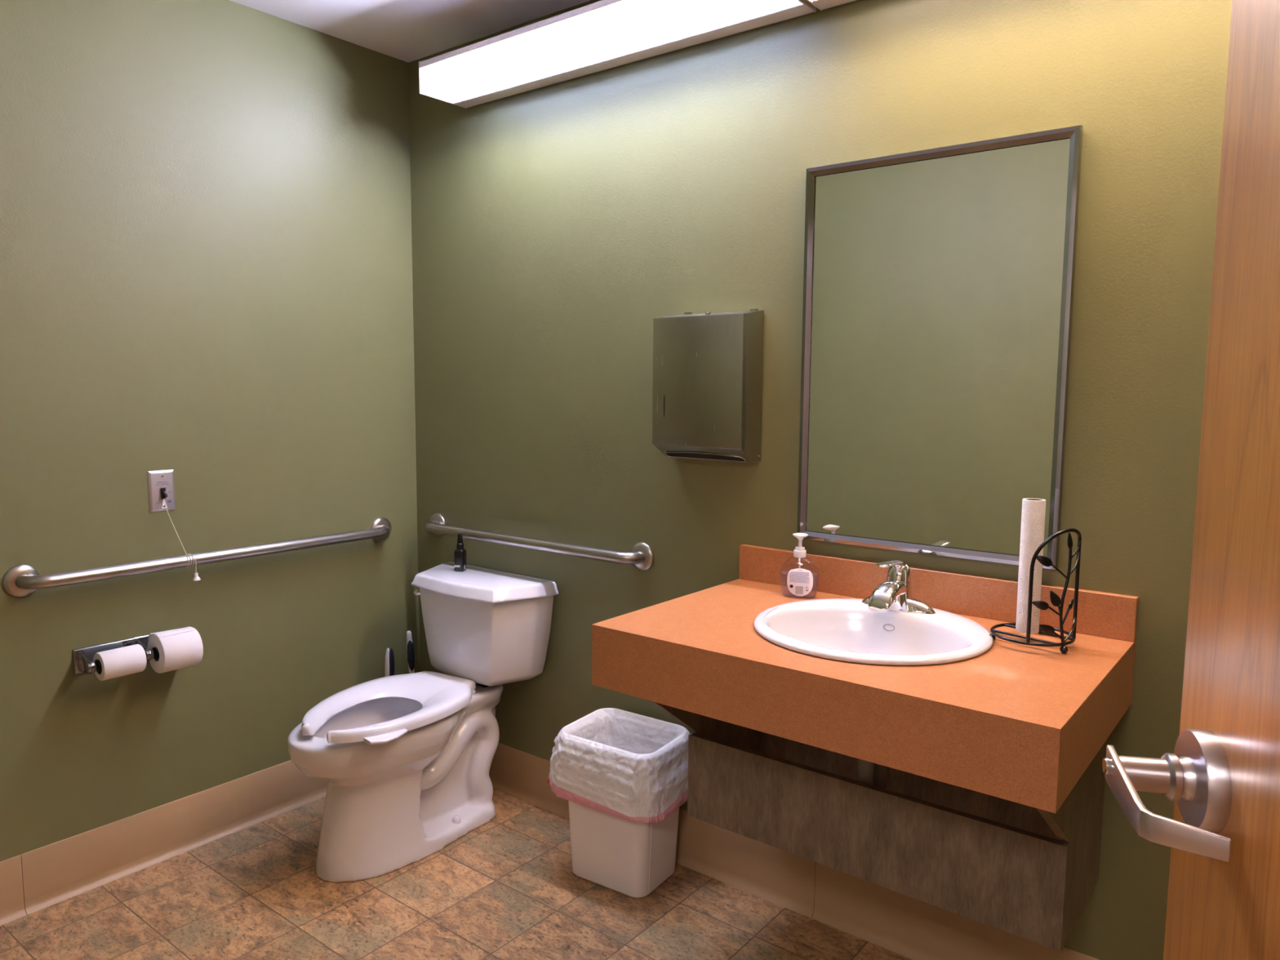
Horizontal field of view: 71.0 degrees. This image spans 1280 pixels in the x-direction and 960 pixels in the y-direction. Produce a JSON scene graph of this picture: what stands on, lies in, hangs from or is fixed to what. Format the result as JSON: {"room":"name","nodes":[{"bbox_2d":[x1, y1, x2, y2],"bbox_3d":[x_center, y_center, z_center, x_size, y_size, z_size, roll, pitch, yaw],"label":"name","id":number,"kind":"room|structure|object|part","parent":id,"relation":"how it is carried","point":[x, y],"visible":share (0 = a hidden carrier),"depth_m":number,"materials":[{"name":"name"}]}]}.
{"room":"public restroom","nodes":[
{"label":"public restroom","id":0,"kind":"room"},
{"bbox_2d":[0,0,420,902],"bbox_3d":[-1.393,-0.136,2.524,0.120,2.452,2.020,5,8,38],"label":"wall","id":1,"kind":"structure","parent":0,"point":[206,243],"depth_m":2.56,"materials":[{"name":"green paint"}]},
{"bbox_2d":[72,625,192,675],"bbox_3d":[-1.361,0.472,2.460,0.094,0.068,0.312,5,8,38],"label":"toilet paper holder","id":2,"kind":"object","parent":1,"relation":"attached to","point":[82,658],"visible":0.51,"depth_m":2.40,"materials":[{"name":"silver metal"}]},
{"bbox_2d":[93,644,146,680],"bbox_3d":[-1.381,0.484,2.385,0.075,0.075,0.104,5,8,38],"label":"toilet paper roll","id":3,"kind":"object","parent":2,"relation":"on","point":[129,660],"visible":0.98,"depth_m":2.36,"materials":[{"name":"white paper"}]},
{"bbox_2d":[147,626,203,673],"bbox_3d":[-1.292,0.472,2.498,0.108,0.110,0.104,5,8,38],"label":"toilet paper roll","id":4,"kind":"object","parent":2,"relation":"on","point":[183,647],"visible":0.94,"depth_m":2.47,"materials":[{"name":"white paper"}]},
{"bbox_2d":[0,760,328,925],"bbox_3d":[-1.383,1.014,2.555,0.019,0.157,1.900,5,8,38],"label":"baseboard","id":5,"kind":"structure","parent":1,"relation":"attached to","point":[57,872],"depth_m":2.54,"materials":[{"name":"brown plastic"}]},
{"bbox_2d":[147,469,200,581],"bbox_3d":[-1.302,0.128,2.526,0.124,0.310,0.053,0,6,-3],"label":"switch","id":6,"kind":"object","parent":1,"relation":"attached to","point":[161,482],"visible":0.98,"depth_m":2.51,"materials":[{"name":"grey plastic"}]},
{"bbox_3d":[-1.338,0.030,2.512,0.005,0.115,0.070,5,8,38],"label":"plate","id":7,"kind":"part","parent":6,"relation":"part of","materials":[{"name":"grey plastic"}]},
{"bbox_3d":[-1.288,0.171,2.527,0.079,0.185,0.026,2,6,15],"label":"cord","id":8,"kind":"part","parent":6,"relation":"part of","materials":[{"name":"white fabric"}]},
{"bbox_3d":[-1.250,0.273,2.530,0.021,0.022,0.021,5,8,38],"label":"pull knob","id":9,"kind":"part","parent":6,"relation":"part of","materials":[{"name":"white plastic"}]},
{"bbox_2d":[2,517,391,597],"bbox_3d":[-1.198,0.215,2.658,0.072,0.083,1.156,5,8,38],"label":"grab bar","id":10,"kind":"object","parent":1,"relation":"attached to","point":[23,580],"visible":1,"depth_m":2.48,"materials":[{"name":"grey metal"}]},
{"bbox_2d":[230,0,590,62],"bbox_3d":[-0.358,-1.194,0.454,4.140,0.100,3.820,5,8,38],"label":"ceiling","id":11,"kind":"structure","parent":0,"point":[408,31],"depth_m":2.68,"materials":[{"name":"white paint"}]},
{"bbox_2d":[0,788,912,959],"bbox_3d":[-0.376,1.343,0.721,4.140,0.100,3.820,5,8,38],"label":"floor","id":12,"kind":"structure","parent":0,"point":[508,888],"depth_m":2.33,"materials":[{"name":"tile"}]},
{"bbox_2d":[384,648,394,676],"bbox_3d":[-0.855,0.806,3.069,0.088,0.471,0.088,5,8,38],"label":"toilet brush","id":13,"kind":"object","parent":12,"relation":"on","point":[389,657],"visible":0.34,"depth_m":3.05,"materials":[{"name":"white plastic"}]},
{"bbox_3d":[-0.858,0.750,3.069,0.023,0.361,0.025,5,8,38],"label":"handle","id":14,"kind":"part","parent":13,"relation":"part of","materials":[{"name":"white plastic"}]},
{"bbox_2d":[406,631,414,673],"bbox_3d":[-0.792,0.778,3.131,0.086,0.514,0.086,5,8,38],"label":"plunger","id":15,"kind":"object","parent":12,"relation":"on","point":[410,647],"visible":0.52,"depth_m":3.10,"materials":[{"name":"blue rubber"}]},
{"bbox_2d":[287,561,558,883],"bbox_3d":[-0.694,0.703,2.689,0.523,0.757,0.757,5,8,38],"label":"toilet","id":16,"kind":"object","parent":12,"relation":"on","point":[406,760],"visible":1,"depth_m":2.69,"materials":[{"name":"white ceramic"}]},
{"bbox_3d":[-0.725,0.649,2.604,0.368,0.032,0.541,4,7,29],"label":"seat","id":17,"kind":"part","parent":16,"relation":"part of","materials":[{"name":"white plastic"}]},
{"bbox_3d":[-0.703,0.877,2.686,0.368,0.412,0.714,5,8,38],"label":"bowl","id":18,"kind":"part","parent":16,"relation":"part of","materials":[{"name":"white ceramic"}]},
{"bbox_3d":[-0.713,0.366,2.914,0.027,0.020,0.038,5,8,38],"label":"flush lever","id":19,"kind":"part","parent":16,"relation":"part of","materials":[{"name":"silver metal"}]},
{"bbox_2d":[453,533,466,571],"bbox_3d":[-0.587,0.237,2.932,0.033,0.121,0.034,2,6,12],"label":"spray bottle","id":20,"kind":"object","parent":16,"relation":"on","point":[460,553],"visible":1,"depth_m":2.92,"materials":[{"name":"black plastic"}]},
{"bbox_3d":[-0.530,0.327,2.857,0.523,0.041,0.234,5,8,38],"label":"tank lid","id":21,"kind":"part","parent":16,"relation":"part of","materials":[{"name":"white ceramic"}]},
{"bbox_3d":[-0.526,0.486,2.879,0.498,0.288,0.208,5,8,38],"label":"tank","id":22,"kind":"part","parent":16,"relation":"part of","materials":[{"name":"white ceramic"}]},
{"bbox_2d":[568,800,679,897],"bbox_3d":[-0.044,0.904,2.510,0.300,0.403,0.226,4,7,33],"label":"waste bin","id":23,"kind":"object","parent":12,"relation":"on","point":[631,859],"visible":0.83,"depth_m":2.43,"materials":[{"name":"white plastic"}]},
{"bbox_2d":[547,707,689,822],"bbox_3d":[-0.049,0.846,2.504,0.373,0.320,0.295,4,7,34],"label":"liner","id":24,"kind":"object","parent":23,"relation":"on","point":[635,766],"visible":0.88,"depth_m":2.40,"materials":[{"name":"white plastic"}]},
{"bbox_2d":[408,0,1232,959],"bbox_3d":[0.468,-0.097,2.275,3.120,2.452,0.120,5,8,38],"label":"wall","id":25,"kind":"structure","parent":0,"point":[552,225],"depth_m":2.29,"materials":[{"name":"green paint"}]},
{"bbox_2d":[426,512,653,570],"bbox_3d":[-0.373,0.192,2.843,0.994,0.083,0.072,5,8,38],"label":"grab bar","id":26,"kind":"object","parent":25,"relation":"attached to","point":[642,555],"visible":1,"depth_m":2.72,"materials":[{"name":"grey metal"}]},
{"bbox_2d":[418,0,816,108],"bbox_3d":[-0.128,-1.192,2.431,1.243,0.094,0.187,5,8,38],"label":"wall light","id":27,"kind":"object","parent":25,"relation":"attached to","point":[601,35],"visible":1,"depth_m":2.46,"materials":[{"name":"white plastic"}]},
{"bbox_2d":[652,308,764,462],"bbox_3d":[0.175,-0.247,2.347,0.278,0.390,0.104,5,8,38],"label":"dispenser","id":28,"kind":"object","parent":25,"relation":"attached to","point":[707,390],"visible":1,"depth_m":2.29,"materials":[{"name":"silver metal"}]},
{"bbox_2d":[488,742,1099,959],"bbox_3d":[0.417,1.049,2.340,3.120,0.157,0.019,5,8,38],"label":"baseboard","id":29,"kind":"structure","parent":25,"relation":"attached to","point":[914,929],"depth_m":2.31,"materials":[{"name":"brown plastic"}]},
{"bbox_2d":[806,0,857,10],"bbox_3d":[0.859,-1.104,1.662,1.243,0.094,0.187,5,8,38],"label":"wall light","id":30,"kind":"object","parent":25,"relation":"attached to","point":[821,5],"visible":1,"depth_m":2.08,"materials":[{"name":"white plastic"}]},
{"bbox_2d":[591,544,1138,813],"bbox_3d":[0.450,0.337,1.865,0.928,0.222,0.610,5,8,38],"label":"countertop","id":31,"kind":"structure","parent":25,"relation":"attached to","point":[1023,724],"depth_m":1.66,"materials":[{"name":"orange laminate"}]},
{"bbox_2d":[780,533,818,598],"bbox_3d":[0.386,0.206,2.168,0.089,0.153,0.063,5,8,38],"label":"soap bottle","id":32,"kind":"object","parent":31,"relation":"on","point":[799,581],"visible":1,"depth_m":2.15,"materials":[{"name":"clear plastic"}]},
{"bbox_2d":[753,598,993,665],"bbox_3d":[0.479,0.376,1.880,0.481,0.152,0.481,5,8,38],"label":"sink","id":33,"kind":"object","parent":31,"relation":"in","point":[842,629],"visible":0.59,"depth_m":1.96,"materials":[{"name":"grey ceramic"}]},
{"bbox_2d":[857,758,888,789],"bbox_3d":[0.583,0.584,1.987,0.135,0.285,0.262,5,8,38],"label":"drain pipe","id":34,"kind":"object","parent":33,"relation":"attached to","point":[870,773],"visible":0.21,"depth_m":1.93,"materials":[{"name":"brown plastic"}]},
{"bbox_2d":[862,560,935,613],"bbox_3d":[0.555,0.233,1.979,0.171,0.117,0.140,5,8,38],"label":"faucet","id":35,"kind":"object","parent":31,"relation":"on","point":[895,593],"visible":1,"depth_m":1.97,"materials":[{"name":"silver metal"}]},
{"bbox_3d":[0.545,0.252,1.969,0.053,0.056,0.110,5,8,38],"label":"spout","id":36,"kind":"part","parent":35,"relation":"part of","materials":[{"name":"silver metal"}]},
{"bbox_3d":[0.555,0.201,1.976,0.053,0.053,0.129,5,8,38],"label":"lever","id":37,"kind":"part","parent":35,"relation":"part of","materials":[{"name":"silver metal"}]},
{"bbox_2d":[989,528,1081,653],"bbox_3d":[0.785,0.195,1.783,0.157,0.262,0.163,5,8,38],"label":"paper towel holder","id":38,"kind":"object","parent":31,"relation":"on","point":[1046,629],"visible":0.97,"depth_m":1.72,"materials":[{"name":"black metal"}]},
{"bbox_2d":[1015,497,1045,633],"bbox_3d":[0.779,0.171,1.789,0.043,0.266,0.043,5,8,38],"label":"paper towel roll","id":39,"kind":"object","parent":38,"relation":"on","point":[1033,510],"visible":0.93,"depth_m":1.77,"materials":[{"name":"white paper"}]},
{"bbox_3d":[0.779,0.308,1.789,0.065,0.006,0.141,-5,8,-42],"label":"rod","id":40,"kind":"part","parent":38,"relation":"part of","materials":[{"name":"black metal"}]},
{"bbox_2d":[648,700,1107,951],"bbox_3d":[0.469,0.640,1.913,0.836,0.390,0.558,5,8,38],"label":"panel","id":41,"kind":"object","parent":25,"relation":"attached to","point":[1024,871],"visible":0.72,"depth_m":1.86,"materials":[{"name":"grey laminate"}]},
{"bbox_3d":[0.147,0.611,2.163,0.019,0.390,0.558,5,8,38],"label":"panel","id":42,"kind":"part","parent":41,"relation":"part of","materials":[{"name":"brown laminate"}]},
{"bbox_3d":[0.636,0.618,2.126,0.797,0.390,0.015,5,8,38],"label":"panel","id":43,"kind":"part","parent":41,"relation":"part of","materials":[{"name":"brown laminate"}]},
{"bbox_3d":[0.790,0.668,1.663,0.019,0.390,0.558,5,8,38],"label":"panel","id":44,"kind":"part","parent":41,"relation":"part of","materials":[{"name":"brown laminate"}]},
{"bbox_2d":[739,544,1138,642],"bbox_3d":[0.633,0.248,2.089,0.928,0.090,0.020,5,8,38],"label":"backsplash","id":45,"kind":"structure","parent":25,"relation":"attached to","point":[1100,614],"depth_m":2.02,"materials":[{"name":"orange laminate"}]},
{"bbox_2d":[796,124,1083,570],"bbox_3d":[0.641,-0.281,2.028,0.609,0.903,0.018,5,8,38],"label":"wall mirror","id":46,"kind":"object","parent":25,"relation":"attached to","point":[939,282],"visible":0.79,"depth_m":2.01,"materials":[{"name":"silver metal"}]},
{"bbox_3d":[0.638,0.158,2.074,0.609,0.020,0.018,5,8,38],"label":"frame rail","id":47,"kind":"part","parent":46,"relation":"part of","materials":[{"name":"silver metal"}]},
{"bbox_3d":[0.644,-0.720,1.982,0.609,0.020,0.018,5,8,38],"label":"frame rail","id":48,"kind":"part","parent":46,"relation":"part of","materials":[{"name":"silver metal"}]},
{"bbox_3d":[-0.101,0.281,0.175,0.983,2.130,0.152,5,8,38],"label":"trim","id":49,"kind":"structure","parent":0,"visible":0},
{"bbox_2d":[1102,0,1279,959],"bbox_3d":[0.384,0.278,0.394,0.130,2.073,0.916,2,6,12],"label":"door","id":50,"kind":"structure","parent":49,"relation":"attached to","point":[1221,775],"depth_m":0.72,"materials":[{"name":"brown wood"}]},
{"bbox_3d":[0.401,0.257,0.719,0.043,0.032,0.149,0,6,-4],"label":"lever","id":51,"kind":"part","parent":50,"relation":"part of","materials":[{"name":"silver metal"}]}
]}

